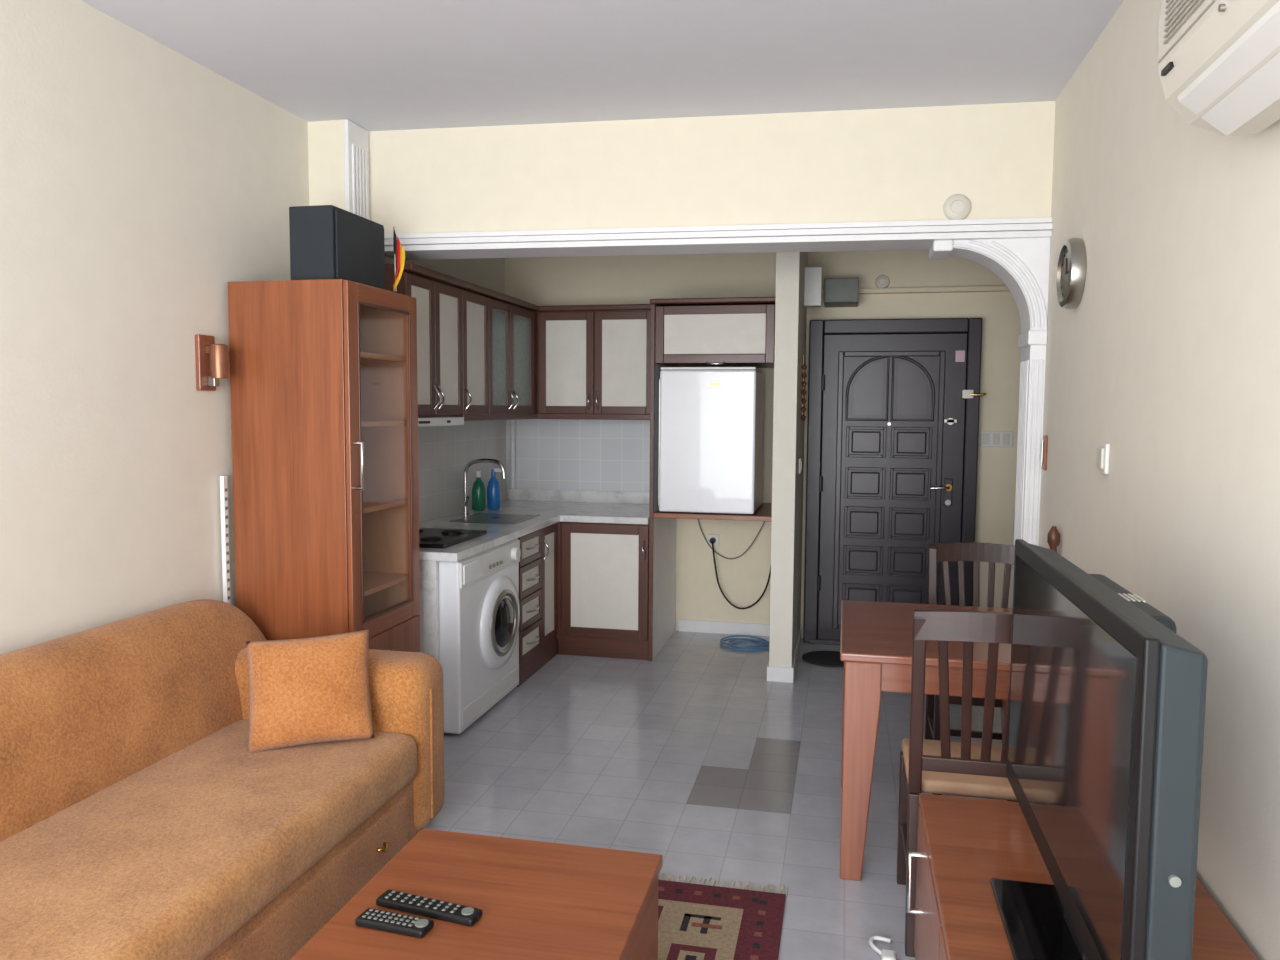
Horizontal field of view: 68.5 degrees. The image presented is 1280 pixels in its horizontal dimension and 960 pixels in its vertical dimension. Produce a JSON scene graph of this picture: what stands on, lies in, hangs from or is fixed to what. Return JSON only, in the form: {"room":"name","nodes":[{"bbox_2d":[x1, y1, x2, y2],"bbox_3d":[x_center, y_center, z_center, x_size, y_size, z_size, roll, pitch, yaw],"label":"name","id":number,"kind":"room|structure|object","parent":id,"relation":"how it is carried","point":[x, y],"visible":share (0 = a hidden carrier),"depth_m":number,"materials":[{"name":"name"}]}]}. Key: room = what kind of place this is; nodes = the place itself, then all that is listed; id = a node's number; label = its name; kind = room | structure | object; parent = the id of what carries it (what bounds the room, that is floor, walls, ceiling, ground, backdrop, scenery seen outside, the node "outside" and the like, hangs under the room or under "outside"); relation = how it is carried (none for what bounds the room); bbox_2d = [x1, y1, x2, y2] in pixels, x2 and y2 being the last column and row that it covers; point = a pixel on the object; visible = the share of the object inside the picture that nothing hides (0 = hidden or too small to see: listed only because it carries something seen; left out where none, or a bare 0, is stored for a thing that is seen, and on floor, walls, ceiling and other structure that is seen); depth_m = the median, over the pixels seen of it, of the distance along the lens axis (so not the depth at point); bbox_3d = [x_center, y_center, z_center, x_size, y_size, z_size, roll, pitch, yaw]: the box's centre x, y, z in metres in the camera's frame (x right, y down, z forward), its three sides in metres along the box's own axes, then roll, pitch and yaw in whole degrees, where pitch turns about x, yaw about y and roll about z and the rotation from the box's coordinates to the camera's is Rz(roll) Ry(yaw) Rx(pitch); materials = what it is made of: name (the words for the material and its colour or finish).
{"room":"studio apartment","nodes":[
{"label":"studio apartment","id":0,"kind":"room"},
{"bbox_2d":[0,0,504,654],"bbox_3d":[-1.879,-0.084,2.766,0.150,2.780,8.300,1,4,12],"label":"wall","id":1,"kind":"structure","parent":0,"point":[139,180],"depth_m":3.09,"materials":[{"name":"paint"}]},
{"bbox_2d":[195,334,229,390],"bbox_3d":[-1.577,-0.436,3.498,0.114,0.205,0.094,1,4,12],"label":"wall sconce","id":2,"kind":"object","parent":1,"relation":"attached to","point":[212,359],"visible":1,"depth_m":3.47,"materials":[{"name":"brown metal"}]},
{"bbox_2d":[220,476,230,603],"bbox_3d":[-1.601,0.388,3.639,0.019,0.810,0.020,1,4,12],"label":"shelf rail","id":3,"kind":"object","parent":1,"relation":"attached to","point":[223,479],"visible":0.61,"depth_m":3.62,"materials":[{"name":"metal"}]},
{"bbox_2d":[308,120,344,209],"bbox_3d":[-1.372,-0.199,4.312,0.180,2.780,0.155,1,4,12],"label":"wall column","id":4,"kind":"structure","parent":1,"relation":"attached to","point":[326,155],"depth_m":4.14,"materials":[{"name":"paint"}]},
{"bbox_2d":[418,420,506,522],"bbox_3d":[-1.195,-0.085,5.537,0.010,0.630,2.290,1,4,12],"label":"backsplash","id":5,"kind":"structure","parent":1,"relation":"attached to","point":[444,452],"depth_m":5.76,"materials":[{"name":"tile"}]},
{"bbox_2d":[385,263,650,420],"bbox_3d":[-0.598,-0.704,5.365,1.199,0.727,2.277,1,4,12],"label":"upper cabinet","id":6,"kind":"object","parent":1,"relation":"attached to","point":[483,354],"visible":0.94,"depth_m":5.82,"materials":[{"name":"brown wood"}]},
{"bbox_2d":[418,417,463,426],"bbox_3d":[-1.172,-0.291,4.669,0.390,0.042,0.600,1,4,12],"label":"range hood","id":7,"kind":"object","parent":6,"relation":"attached to","point":[422,421],"visible":0.42,"depth_m":4.63,"materials":[{"name":"white plastic"}]},
{"bbox_2d":[80,0,1123,130],"bbox_3d":[0.231,-1.471,2.200,4.450,0.100,8.300,1,4,12],"label":"ceiling","id":8,"kind":"structure","parent":0,"point":[375,65],"depth_m":3.31,"materials":[{"name":"paint"}]},
{"bbox_2d":[368,101,1054,233],"bbox_3d":[0.145,-1.307,4.178,3.164,0.530,0.200,1,4,9],"label":"wall","id":9,"kind":"structure","parent":0,"point":[887,164],"depth_m":4.04,"materials":[{"name":"paint"}]},
{"bbox_2d":[344,119,369,219],"bbox_3d":[-1.273,-0.196,4.296,0.020,2.778,0.185,1,4,12],"label":"pilaster","id":10,"kind":"object","parent":9,"relation":"attached to","point":[354,134],"visible":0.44,"depth_m":4.14,"materials":[{"name":"white paint"}]},
{"bbox_2d":[384,223,1052,259],"bbox_3d":[0.249,-1.063,4.167,2.946,0.024,0.265,1,4,9],"label":"trim","id":11,"kind":"structure","parent":9,"relation":"attached to","point":[1039,226],"depth_m":4.01,"materials":[{"name":"white paint"}]},
{"bbox_2d":[414,223,1036,238],"bbox_3d":[0.252,-1.079,4.180,2.944,0.006,0.235,1,4,9],"label":"trim","id":12,"kind":"structure","parent":11,"relation":"on","point":[1032,223],"depth_m":4.03,"materials":[{"name":"white paint"}]},
{"bbox_2d":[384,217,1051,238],"bbox_3d":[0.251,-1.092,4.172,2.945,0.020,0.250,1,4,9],"label":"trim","id":13,"kind":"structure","parent":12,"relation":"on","point":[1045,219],"depth_m":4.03,"materials":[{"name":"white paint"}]},
{"bbox_2d":[943,194,970,219],"bbox_3d":[1.310,-1.126,3.883,0.110,0.110,0.026,1,4,12],"label":"junction cover","id":14,"kind":"object","parent":9,"relation":"attached to","point":[957,206],"visible":1,"depth_m":3.87,"materials":[{"name":"beige plastic"}]},
{"bbox_2d":[929,237,1049,545],"bbox_3d":[1.463,0.112,4.063,0.459,2.236,0.235,1,4,12],"label":"arch","id":15,"kind":"object","parent":9,"relation":"attached to","point":[1034,253],"depth_m":3.89,"materials":[{"name":"white paint"}]},
{"bbox_2d":[953,244,1034,327],"bbox_3d":[1.454,-0.805,3.892,0.351,0.351,0.014,1,4,12],"label":"bead","id":16,"kind":"object","parent":15,"relation":"attached to","point":[994,257],"visible":1,"depth_m":3.87,"materials":[{"name":"white paint"}]},
{"bbox_2d":[968,240,1040,327],"bbox_3d":[1.505,-0.811,3.881,0.295,0.366,0.014,1,4,12],"label":"bead","id":17,"kind":"object","parent":15,"relation":"attached to","point":[996,251],"visible":1,"depth_m":3.86,"materials":[{"name":"white paint"}]},
{"bbox_2d":[1011,362,1021,607],"bbox_3d":[1.641,0.282,4.119,0.006,1.590,0.015,1,4,12],"label":"flute","id":18,"kind":"object","parent":15,"relation":"attached to","point":[1020,362],"visible":0.53,"depth_m":4.09,"materials":[{"name":"white paint"}]},
{"bbox_2d":[1012,361,1022,607],"bbox_3d":[1.635,0.285,4.090,0.006,1.590,0.015,1,4,12],"label":"flute","id":19,"kind":"object","parent":15,"relation":"attached to","point":[1022,361],"visible":0.46,"depth_m":4.06,"materials":[{"name":"white paint"}]},
{"bbox_2d":[991,240,1046,327],"bbox_3d":[1.559,-0.807,3.869,0.232,0.360,0.014,1,4,12],"label":"bead","id":20,"kind":"object","parent":15,"relation":"attached to","point":[996,244],"visible":1,"depth_m":3.85,"materials":[{"name":"white paint"}]},
{"bbox_2d":[1016,361,1023,538],"bbox_3d":[1.628,0.287,4.061,0.006,1.590,0.015,1,4,12],"label":"flute","id":21,"kind":"object","parent":15,"relation":"attached to","point":[1023,361],"visible":0.44,"depth_m":4.02,"materials":[{"name":"white paint"}]},
{"bbox_2d":[1018,361,1024,538],"bbox_3d":[1.622,0.289,4.031,0.006,1.590,0.015,1,4,12],"label":"flute","id":22,"kind":"object","parent":15,"relation":"attached to","point":[1024,361],"visible":0.44,"depth_m":4.00,"materials":[{"name":"white paint"}]},
{"bbox_2d":[1019,360,1026,538],"bbox_3d":[1.615,0.291,4.002,0.006,1.590,0.015,1,4,12],"label":"flute","id":23,"kind":"object","parent":15,"relation":"attached to","point":[1026,360],"visible":0.44,"depth_m":3.97,"materials":[{"name":"white paint"}]},
{"bbox_2d":[1020,360,1028,538],"bbox_3d":[1.609,0.293,3.973,0.006,1.590,0.015,1,4,12],"label":"flute","id":24,"kind":"object","parent":15,"relation":"attached to","point":[1027,369],"visible":0.44,"depth_m":3.94,"materials":[{"name":"white paint"}]},
{"bbox_2d":[1025,360,1033,541],"bbox_3d":[1.617,0.296,3.939,0.010,1.590,0.008,1,4,12],"label":"flute","id":25,"kind":"object","parent":15,"relation":"attached to","point":[1032,368],"visible":0.44,"depth_m":3.90,"materials":[{"name":"white paint"}]},
{"bbox_2d":[1018,330,1046,347],"bbox_3d":[1.657,-0.594,3.970,0.074,0.060,0.240,1,4,12],"label":"capital","id":26,"kind":"object","parent":15,"relation":"attached to","point":[1031,337],"visible":0.86,"depth_m":3.86,"materials":[{"name":"white paint"}]},
{"bbox_2d":[1029,360,1038,543],"bbox_3d":[1.635,0.296,3.935,0.010,1.590,0.008,1,4,12],"label":"flute","id":27,"kind":"object","parent":15,"relation":"attached to","point":[1037,361],"visible":0.45,"depth_m":3.90,"materials":[{"name":"white paint"}]},
{"bbox_2d":[1034,360,1043,544],"bbox_3d":[1.652,0.297,3.931,0.010,1.590,0.008,1,4,12],"label":"flute","id":28,"kind":"object","parent":15,"relation":"attached to","point":[1042,361],"visible":0.44,"depth_m":3.90,"materials":[{"name":"white paint"}]},
{"bbox_2d":[417,631,1006,959],"bbox_3d":[0.212,1.401,2.420,4.450,0.100,8.300,1,4,12],"label":"floor","id":29,"kind":"structure","parent":0,"point":[599,752],"depth_m":3.96,"materials":[{"name":"tile"}]},
{"bbox_2d":[0,599,443,959],"bbox_3d":[-1.410,0.927,2.323,0.954,0.839,2.549,1,4,12],"label":"sofa","id":30,"kind":"object","parent":29,"relation":"on","point":[138,819],"visible":0.9,"depth_m":2.61,"materials":[{"name":"orange fabric"}]},
{"bbox_2d":[0,720,416,959],"bbox_3d":[-1.318,1.001,2.366,0.765,0.175,1.900,1,4,12],"label":"seat cushion","id":31,"kind":"object","parent":30,"relation":"on","point":[178,854],"depth_m":2.41,"materials":[{"name":"fabric"}]},
{"bbox_2d":[246,629,374,752],"bbox_3d":[-1.084,0.689,3.091,0.408,0.347,0.187,-1,5,-14],"label":"throw pillow","id":32,"kind":"object","parent":30,"relation":"on","point":[312,689],"visible":1,"depth_m":3.05,"materials":[{"name":"fabric"}]},
{"bbox_2d":[227,279,419,651],"bbox_3d":[-1.256,0.226,3.885,0.535,2.000,0.580,1,4,12],"label":"wardrobe","id":33,"kind":"object","parent":29,"relation":"on","point":[324,393],"visible":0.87,"depth_m":3.60,"materials":[{"name":"brown wood"}]},
{"bbox_2d":[289,205,384,289],"bbox_3d":[-1.206,-0.915,3.783,0.195,0.289,0.410,1,4,12],"label":"speaker","id":34,"kind":"object","parent":33,"relation":"on","point":[327,241],"visible":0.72,"depth_m":3.60},
{"bbox_2d":[335,210,384,289],"bbox_3d":[-1.116,-0.912,3.764,0.010,0.260,0.380,1,4,12],"label":"grille","id":35,"kind":"object","parent":34,"relation":"attached to","point":[359,241],"depth_m":3.74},
{"bbox_2d":[360,352,405,361],"bbox_3d":[-1.275,-0.502,3.832,0.459,0.020,0.535,1,4,12],"label":"shelf","id":36,"kind":"object","parent":33,"relation":"attached to","point":[390,356],"depth_m":3.90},
{"bbox_2d":[361,420,405,426],"bbox_3d":[-1.277,-0.233,3.852,0.459,0.020,0.535,1,4,12],"label":"shelf","id":37,"kind":"object","parent":33,"relation":"attached to","point":[364,423],"depth_m":3.89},
{"bbox_2d":[363,497,406,513],"bbox_3d":[-1.279,0.106,3.878,0.459,0.020,0.535,1,4,12],"label":"shelf","id":38,"kind":"object","parent":33,"relation":"attached to","point":[370,504],"depth_m":3.96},
{"bbox_2d":[364,572,407,596],"bbox_3d":[-1.281,0.435,3.903,0.459,0.020,0.535,1,4,12],"label":"shelf","id":39,"kind":"object","parent":33,"relation":"attached to","point":[374,582],"depth_m":3.98,"materials":[{"name":"wood"}]},
{"bbox_2d":[391,227,404,293],"bbox_3d":[-1.020,-0.920,3.942,0.090,0.280,0.060,1,4,12],"label":"table flag","id":40,"kind":"object","parent":33,"relation":"on","point":[399,253],"visible":0.87,"depth_m":3.93,"materials":[{"name":"fabric"}]},
{"bbox_2d":[438,538,520,733],"bbox_3d":[-1.002,0.748,4.761,0.655,0.828,0.810,1,4,12],"label":"washing machine","id":41,"kind":"object","parent":29,"relation":"on","point":[479,605],"visible":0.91,"depth_m":4.52,"materials":[{"name":"white metal"}]},
{"bbox_2d":[418,489,648,686],"bbox_3d":[-0.618,0.637,5.418,1.196,0.954,2.376,1,4,12],"label":"base cabinet","id":42,"kind":"object","parent":29,"relation":"on","point":[584,562],"visible":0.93,"depth_m":5.73,"materials":[{"name":"wood"}]},
{"bbox_2d":[472,471,485,510],"bbox_3d":[-1.026,0.067,5.978,0.088,0.250,0.088,1,4,12],"label":"detergent bottle","id":43,"kind":"object","parent":42,"relation":"on","point":[478,489],"visible":1,"depth_m":5.95,"materials":[{"name":"green plastic"}]},
{"bbox_2d":[449,513,539,523],"bbox_3d":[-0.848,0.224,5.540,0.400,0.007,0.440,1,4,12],"label":"sink","id":44,"kind":"object","parent":42,"relation":"in","point":[478,517],"depth_m":5.50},
{"bbox_2d":[462,459,505,514],"bbox_3d":[-0.955,0.043,5.672,0.286,0.344,0.110,1,4,12],"label":"kitchen faucet","id":45,"kind":"object","parent":44,"relation":"attached to","point":[465,510],"depth_m":5.70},
{"bbox_2d":[487,468,501,509],"bbox_3d":[-0.932,0.055,6.039,0.104,0.265,0.088,1,4,12],"label":"spray bottle","id":46,"kind":"object","parent":42,"relation":"on","point":[493,487],"visible":0.87,"depth_m":6.01,"materials":[{"name":"blue plastic"}]},
{"bbox_2d":[419,500,648,561],"bbox_3d":[-0.616,0.261,5.388,1.196,0.040,2.378,1,4,12],"label":"countertop","id":47,"kind":"structure","parent":42,"relation":"on","point":[550,512],"depth_m":5.64,"materials":[{"name":"stone"}]},
{"bbox_2d":[419,528,486,548],"bbox_3d":[-1.078,0.277,4.655,0.470,0.032,0.530,1,4,12],"label":"cooktop","id":48,"kind":"object","parent":47,"relation":"in","point":[428,537],"visible":0.59,"depth_m":4.62,"materials":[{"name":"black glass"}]},
{"bbox_2d":[648,297,775,660],"bbox_3d":[0.501,-0.002,5.914,0.743,2.168,0.838,1,4,12],"label":"tall cabinet","id":49,"kind":"object","parent":29,"relation":"on","point":[730,331],"visible":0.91,"depth_m":5.54,"materials":[{"name":"white paint"}]},
{"bbox_2d":[658,367,763,513],"bbox_3d":[0.454,-0.249,5.810,0.568,0.867,0.610,1,4,12],"label":"refrigerator","id":50,"kind":"object","parent":49,"relation":"on","point":[711,419],"visible":1,"depth_m":5.52,"materials":[{"name":"white metal"}]},
{"bbox_2d":[653,503,771,520],"bbox_3d":[0.513,0.191,5.943,0.713,0.030,0.790,1,4,12],"label":"shelf","id":51,"kind":"object","parent":49,"relation":"attached to","point":[764,511],"depth_m":5.58,"materials":[{"name":"brown wood"}]},
{"bbox_2d":[697,519,770,608],"bbox_3d":[0.647,0.523,6.292,0.585,0.677,0.137,3,5,27],"label":"power cable","id":52,"kind":"object","parent":49,"relation":"hanging from","point":[712,547],"visible":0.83,"depth_m":6.29,"materials":[{"name":"black plastic"}]},
{"bbox_2d":[658,872,788,959],"bbox_3d":[-0.238,1.351,2.284,1.085,0.013,1.750,1,4,12],"label":"rug","id":53,"kind":"object","parent":29,"relation":"on","point":[697,921],"visible":0.38,"depth_m":2.80,"materials":[{"name":"fabric"}]},
{"bbox_2d":[290,829,662,959],"bbox_3d":[-0.376,1.161,1.807,0.630,0.436,1.150,1,4,12],"label":"coffee table","id":54,"kind":"object","parent":53,"relation":"on","point":[537,900],"visible":0.95,"depth_m":2.07,"materials":[{"name":"brown wood"}]},
{"bbox_2d":[355,908,433,937],"bbox_3d":[-0.511,0.919,1.955,0.160,0.021,0.050,2,5,17],"label":"remote control","id":55,"kind":"object","parent":54,"relation":"on","point":[413,926],"visible":1,"depth_m":1.94,"materials":[{"name":"black plastic"}]},
{"bbox_2d":[376,889,481,926],"bbox_3d":[-0.453,0.915,2.016,0.240,0.021,0.048,2,5,20],"label":"remote control","id":56,"kind":"object","parent":54,"relation":"on","point":[392,899],"visible":1,"depth_m":2.00,"materials":[{"name":"black plastic"}]},
{"bbox_2d":[686,738,800,813],"bbox_3d":[0.461,1.231,3.995,0.400,0.001,0.800,1,4,12],"label":"floor tile patch","id":57,"kind":"structure","parent":29,"relation":"on","point":[768,784],"depth_m":3.86,"materials":[{"name":"tile"}]},
{"bbox_2d":[720,635,769,650],"bbox_3d":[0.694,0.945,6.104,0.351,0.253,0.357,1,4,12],"label":"garden hose","id":58,"kind":"object","parent":29,"relation":"on","point":[757,646],"visible":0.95,"depth_m":6.08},
{"bbox_2d":[802,651,843,666],"bbox_3d":[1.165,1.092,5.760,0.340,0.017,0.340,1,4,12],"label":"doormat","id":59,"kind":"object","parent":29,"relation":"on","point":[820,658],"visible":0.64,"depth_m":5.72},
{"bbox_2d":[869,936,895,959],"bbox_3d":[0.682,1.321,2.646,0.071,0.028,0.134,1,4,12],"label":"power adapter","id":60,"kind":"object","parent":29,"relation":"on","point":[885,954],"visible":1,"depth_m":2.64,"materials":[{"name":"white plastic"}]},
{"bbox_2d":[840,600,1017,880],"bbox_3d":[1.088,0.905,3.371,0.735,0.755,0.860,1,4,12],"label":"dining table","id":61,"kind":"object","parent":29,"relation":"on","point":[876,637],"visible":0.55,"depth_m":3.03,"materials":[{"name":"brown wood"}]},
{"bbox_2d":[896,610,1016,956],"bbox_3d":[0.991,0.831,2.764,0.415,0.995,0.493,1,4,12],"label":"dining chair","id":62,"kind":"object","parent":29,"relation":"on","point":[942,766],"visible":0.56,"depth_m":2.60,"materials":[{"name":"wood"}]},
{"bbox_2d":[924,542,1014,794],"bbox_3d":[1.414,0.766,3.901,0.405,0.955,0.493,1,4,12],"label":"dining chair","id":63,"kind":"object","parent":29,"relation":"on","point":[977,552],"visible":0.3,"depth_m":4.08,"materials":[{"name":"wood"}]},
{"bbox_2d":[1047,526,1059,552],"bbox_3d":[1.544,0.721,3.555,0.056,1.100,0.056,1,4,12],"label":"coat stand","id":64,"kind":"object","parent":29,"relation":"on","point":[1053,537],"visible":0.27,"depth_m":3.50,"materials":[{"name":"brown wood"}]},
{"bbox_2d":[906,793,1257,959],"bbox_3d":[0.819,1.166,1.612,0.602,0.500,1.820,1,4,12],"label":"tv stand","id":65,"kind":"object","parent":29,"relation":"on","point":[963,843],"visible":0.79,"depth_m":2.12,"materials":[{"name":"wood"}]},
{"bbox_2d":[990,539,1207,959],"bbox_3d":[0.886,0.541,1.853,0.310,0.710,1.051,1,4,12],"label":"television","id":66,"kind":"object","parent":65,"relation":"on","point":[1107,702],"visible":1,"depth_m":1.55,"materials":[{"name":"black plastic"}]},
{"bbox_2d":[505,249,1020,637],"bbox_3d":[1.164,-0.331,6.264,4.300,2.780,0.150,1,4,12],"label":"wall","id":67,"kind":"structure","parent":0,"point":[623,279],"depth_m":6.23,"materials":[{"name":"paint"}]},
{"bbox_2d":[510,420,515,488],"bbox_3d":[-0.893,-0.186,6.607,0.036,0.499,0.036,1,4,12],"label":"pipe","id":68,"kind":"object","parent":67,"relation":"attached to","point":[512,422],"visible":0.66,"depth_m":6.59,"materials":[{"name":"white paint"}]},
{"bbox_2d":[506,419,649,499],"bbox_3d":[-0.358,-0.156,6.529,1.200,0.630,0.010,1,4,12],"label":"backsplash","id":69,"kind":"structure","parent":67,"relation":"attached to","point":[551,454],"depth_m":6.53,"materials":[{"name":"tile"}]},
{"bbox_2d":[679,619,769,635],"bbox_3d":[0.604,1.009,6.402,0.686,0.080,0.015,1,4,12],"label":"baseboard","id":70,"kind":"structure","parent":67,"relation":"attached to","point":[753,629],"depth_m":6.40,"materials":[{"name":"white paint"}]},
{"bbox_2d":[818,333,967,639],"bbox_3d":[1.605,0.067,6.027,0.876,1.988,0.082,1,4,12],"label":"leaf","id":71,"kind":"object","parent":67,"relation":"attached to","point":[955,372],"depth_m":6.00,"materials":[{"name":"wood"}]},
{"bbox_2d":[848,588,876,601],"bbox_3d":[1.439,0.767,6.089,0.180,0.130,0.018,1,4,12],"label":"panel","id":72,"kind":"object","parent":71,"relation":"attached to","point":[854,594],"visible":0.56,"depth_m":6.08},
{"bbox_2d":[849,550,877,570],"bbox_3d":[1.440,0.521,6.070,0.180,0.130,0.018,1,4,12],"label":"panel","id":73,"kind":"object","parent":71,"relation":"attached to","point":[860,560],"visible":1,"depth_m":6.06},
{"bbox_2d":[849,511,878,533],"bbox_3d":[1.442,0.274,6.051,0.180,0.143,0.018,1,4,12],"label":"panel","id":74,"kind":"object","parent":71,"relation":"attached to","point":[863,522],"visible":1,"depth_m":6.04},
{"bbox_2d":[850,472,879,494],"bbox_3d":[1.444,0.020,6.032,0.180,0.143,0.018,1,4,12],"label":"panel","id":75,"kind":"object","parent":71,"relation":"attached to","point":[861,482],"visible":1,"depth_m":6.02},
{"bbox_2d":[851,431,880,452],"bbox_3d":[1.445,-0.242,6.012,0.180,0.137,0.018,1,4,12],"label":"panel","id":76,"kind":"object","parent":71,"relation":"attached to","point":[862,441],"visible":1,"depth_m":6.00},
{"bbox_2d":[853,362,882,414],"bbox_3d":[1.453,-0.582,5.986,0.180,0.336,0.016,1,4,12],"label":"arch panel","id":77,"kind":"object","parent":71,"relation":"attached to","point":[868,389],"visible":1,"depth_m":5.98,"materials":[{"name":"wood"}]},
{"bbox_2d":[844,351,939,589],"bbox_3d":[1.584,-0.061,5.996,0.585,1.513,0.020,1,4,12],"label":"door molding","id":78,"kind":"structure","parent":71,"relation":"attached to","point":[846,353],"depth_m":5.98,"materials":[{"name":"wood"}]},
{"bbox_2d":[892,590,921,603],"bbox_3d":[1.712,0.774,6.030,0.180,0.130,0.018,1,4,12],"label":"panel","id":79,"kind":"object","parent":71,"relation":"attached to","point":[899,596],"visible":0.56,"depth_m":6.02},
{"bbox_2d":[893,552,922,572],"bbox_3d":[1.714,0.527,6.011,0.180,0.130,0.018,1,4,12],"label":"panel","id":80,"kind":"object","parent":71,"relation":"attached to","point":[910,562],"visible":1,"depth_m":6.00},
{"bbox_2d":[894,512,923,535],"bbox_3d":[1.716,0.280,5.992,0.180,0.143,0.018,1,4,12],"label":"panel","id":81,"kind":"object","parent":71,"relation":"attached to","point":[905,523],"visible":1,"depth_m":5.98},
{"bbox_2d":[895,473,924,495],"bbox_3d":[1.717,0.027,5.972,0.180,0.143,0.018,1,4,12],"label":"panel","id":82,"kind":"object","parent":71,"relation":"attached to","point":[913,484],"visible":1,"depth_m":5.96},
{"bbox_2d":[896,432,926,453],"bbox_3d":[1.719,-0.236,5.952,0.180,0.137,0.018,1,4,12],"label":"panel","id":83,"kind":"object","parent":71,"relation":"attached to","point":[907,442],"visible":1,"depth_m":5.94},
{"bbox_2d":[897,362,926,414],"bbox_3d":[1.716,-0.576,5.928,0.180,0.336,0.016,1,4,12],"label":"arch panel","id":84,"kind":"object","parent":71,"relation":"attached to","point":[911,385],"visible":1,"depth_m":5.92,"materials":[{"name":"wood"}]},
{"bbox_2d":[824,318,968,334],"bbox_3d":[1.616,-0.972,5.967,0.880,0.090,0.139,1,4,12],"label":"frame","id":85,"kind":"object","parent":67,"relation":"attached to","point":[917,325],"visible":0.89,"depth_m":5.90,"materials":[{"name":"wood"}]},
{"bbox_2d":[822,286,1009,294],"bbox_3d":[2.087,-1.194,5.884,2.055,0.030,0.070,1,4,12],"label":"pipe","id":86,"kind":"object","parent":67,"relation":"attached to","point":[963,289],"depth_m":5.91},
{"bbox_2d":[961,318,982,605],"bbox_3d":[2.079,0.041,5.942,0.080,2.100,0.139,1,4,12],"label":"frame","id":87,"kind":"object","parent":67,"relation":"attached to","point":[974,338],"visible":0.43,"depth_m":5.86,"materials":[{"name":"wood"}]},
{"bbox_2d":[980,431,1012,446],"bbox_3d":[2.254,-0.259,5.940,0.190,0.100,0.025,1,4,12],"label":"switch panel","id":88,"kind":"object","parent":67,"relation":"attached to","point":[988,438],"visible":1,"depth_m":5.93,"materials":[{"name":"white plastic"}]},
{"bbox_2d":[769,252,807,667],"bbox_3d":[0.911,-0.290,5.701,0.125,2.780,1.060,1,4,12],"label":"wall","id":89,"kind":"structure","parent":0,"point":[790,311],"depth_m":5.22,"materials":[{"name":"paint"}]},
{"bbox_2d":[767,629,800,682],"bbox_3d":[0.888,1.059,5.740,0.149,0.085,0.952,1,4,12],"label":"baseboard","id":90,"kind":"structure","parent":89,"relation":"attached to","point":[774,674],"depth_m":5.28,"materials":[{"name":"white paint"}]},
{"bbox_2d":[803,320,823,642],"bbox_3d":[1.136,0.019,6.147,0.090,2.100,0.139,1,4,12],"label":"frame","id":91,"kind":"object","parent":89,"relation":"attached to","point":[816,329],"visible":0.86,"depth_m":6.08,"materials":[{"name":"wood"}]},
{"bbox_2d":[804,267,858,307],"bbox_3d":[1.197,-1.177,5.859,0.322,0.230,0.499,1,4,12],"label":"meter box","id":92,"kind":"object","parent":89,"relation":"attached to","point":[838,292],"visible":1,"depth_m":5.78,"materials":[{"name":"white plastic"}]},
{"bbox_2d":[1038,0,1279,959],"bbox_3d":[1.125,0.067,1.062,0.150,2.780,6.240,1,4,12],"label":"wall","id":93,"kind":"structure","parent":0,"point":[1168,357],"depth_m":2.27,"materials":[{"name":"paint"}]},
{"bbox_2d":[1057,238,1085,308],"bbox_3d":[1.540,-0.739,3.364,0.050,0.248,0.248,1,4,12],"label":"wall clock","id":94,"kind":"object","parent":93,"relation":"attached to","point":[1071,269],"visible":1,"depth_m":3.29,"materials":[{"name":"metal"}]},
{"bbox_2d":[1096,443,1109,473],"bbox_3d":[1.449,-0.068,2.947,0.021,0.095,0.090,1,4,12],"label":"light switch","id":95,"kind":"object","parent":93,"relation":"attached to","point":[1103,452],"visible":1,"depth_m":2.92,"materials":[{"name":"white plastic"}]},
{"bbox_2d":[1158,0,1279,135],"bbox_3d":[1.038,-0.803,1.439,0.218,0.344,0.865,1,4,12],"label":"air conditioner","id":96,"kind":"object","parent":93,"relation":"attached to","point":[1219,60],"visible":1,"depth_m":1.66,"materials":[{"name":"beige plastic"}]},
{"bbox_2d":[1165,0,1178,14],"bbox_3d":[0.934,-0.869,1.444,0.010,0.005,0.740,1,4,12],"label":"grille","id":97,"kind":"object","parent":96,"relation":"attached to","point":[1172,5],"depth_m":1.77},
{"bbox_2d":[1165,0,1183,19],"bbox_3d":[0.934,-0.858,1.445,0.010,0.005,0.740,1,4,12],"label":"grille","id":98,"kind":"object","parent":96,"relation":"attached to","point":[1177,5],"depth_m":1.76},
{"bbox_2d":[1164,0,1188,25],"bbox_3d":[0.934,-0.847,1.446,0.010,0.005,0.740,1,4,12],"label":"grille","id":99,"kind":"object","parent":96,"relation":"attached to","point":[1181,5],"depth_m":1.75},
{"bbox_2d":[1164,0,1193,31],"bbox_3d":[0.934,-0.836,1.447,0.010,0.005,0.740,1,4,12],"label":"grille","id":100,"kind":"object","parent":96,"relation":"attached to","point":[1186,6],"depth_m":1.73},
{"bbox_2d":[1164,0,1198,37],"bbox_3d":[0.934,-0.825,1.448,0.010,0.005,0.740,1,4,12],"label":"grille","id":101,"kind":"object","parent":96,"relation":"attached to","point":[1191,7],"depth_m":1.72,"materials":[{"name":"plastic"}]},
{"bbox_2d":[1163,0,1204,43],"bbox_3d":[0.934,-0.814,1.448,0.010,0.005,0.740,1,4,12],"label":"grille","id":102,"kind":"object","parent":96,"relation":"attached to","point":[1196,7],"depth_m":1.71,"materials":[{"name":"plastic"}]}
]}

